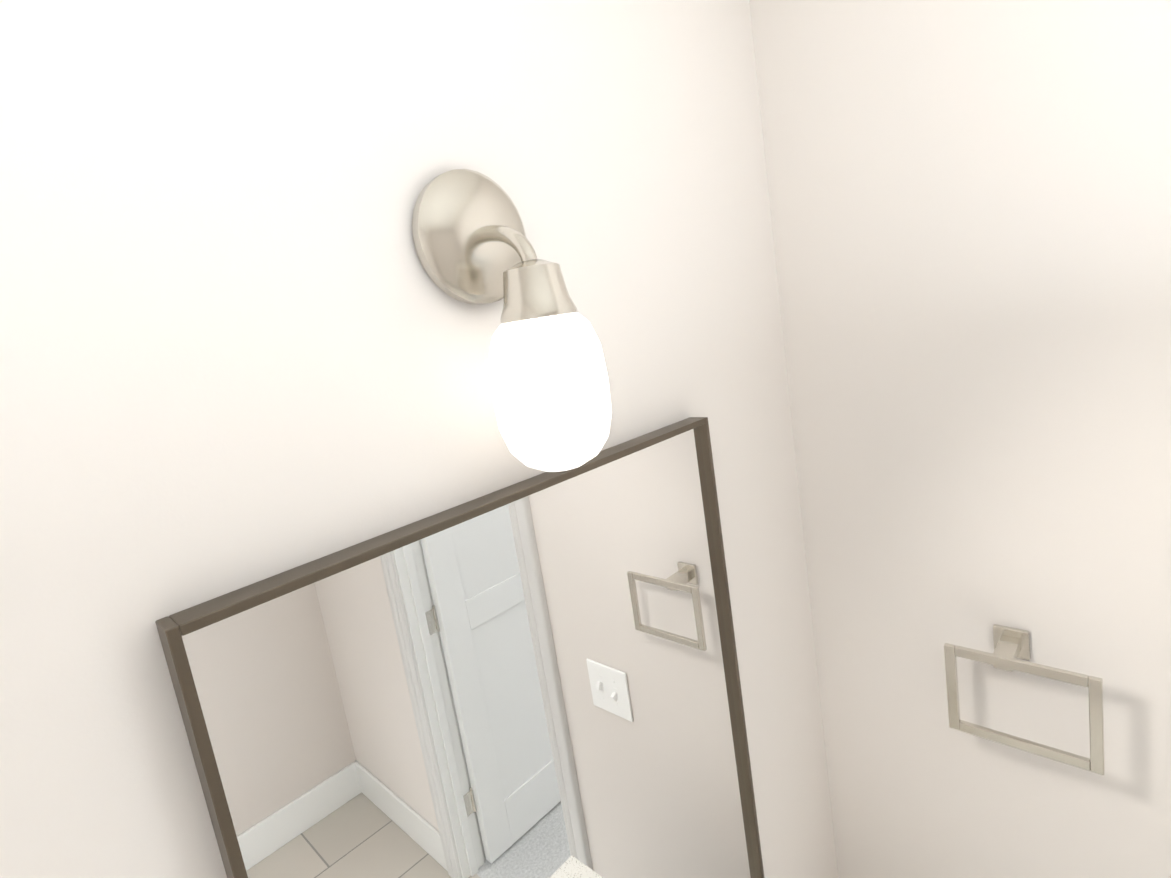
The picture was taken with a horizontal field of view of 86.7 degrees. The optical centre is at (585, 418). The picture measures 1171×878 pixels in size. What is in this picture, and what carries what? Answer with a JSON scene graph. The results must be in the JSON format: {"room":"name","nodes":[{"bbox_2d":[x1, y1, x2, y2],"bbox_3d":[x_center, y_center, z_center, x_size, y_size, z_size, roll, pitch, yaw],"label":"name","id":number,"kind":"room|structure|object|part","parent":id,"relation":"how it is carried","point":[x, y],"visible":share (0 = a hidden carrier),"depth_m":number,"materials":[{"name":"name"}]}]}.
{"room":"bathroom","nodes":[
{"label":"bathroom","id":0,"kind":"room"},
{"bbox_2d":[0,0,838,877],"bbox_3d":[-0.298,0.654,0.468,0.120,2.750,1.950,0,13,44],"label":"wall","id":1,"kind":"structure","parent":0,"point":[244,340],"depth_m":0.47,"materials":[{"name":"white paint"}]},
{"bbox_2d":[155,417,763,877],"bbox_3d":[-0.003,0.430,0.659,0.028,0.750,0.606,0,13,44],"label":"mirror","id":2,"kind":"object","parent":1,"relation":"attached to","point":[537,677],"visible":1,"depth_m":0.57,"materials":[{"name":"brown mirror"}]},
{"bbox_2d":[412,169,611,471],"bbox_3d":[-0.049,-0.090,0.539,0.127,0.275,0.120,0,13,44],"label":"sconce","id":3,"kind":"object","parent":1,"relation":"attached to","point":[549,382],"visible":1,"depth_m":0.51,"materials":[{"name":"white glass"}]},
{"bbox_3d":[-0.030,-0.022,0.542,0.102,0.136,0.102,0,13,44],"label":"lamp shade","id":4,"kind":"part","parent":3,"relation":"part of","materials":[{"name":"white glass"}]},
{"bbox_2d":[750,0,1170,877],"bbox_3d":[1.046,0.276,0.501,6.250,3.070,0.100,0,13,44],"label":"wall","id":5,"kind":"structure","parent":0,"point":[970,202],"depth_m":0.85,"materials":[{"name":"white paint"}]},
{"bbox_2d":[944,624,1104,774],"bbox_3d":[0.598,0.369,0.847,0.172,0.140,0.072,0,13,44],"label":"towel ring","id":6,"kind":"object","parent":5,"relation":"attached to","point":[1011,645],"visible":1,"depth_m":0.83,"materials":[{"name":"silver metal"}]}
]}

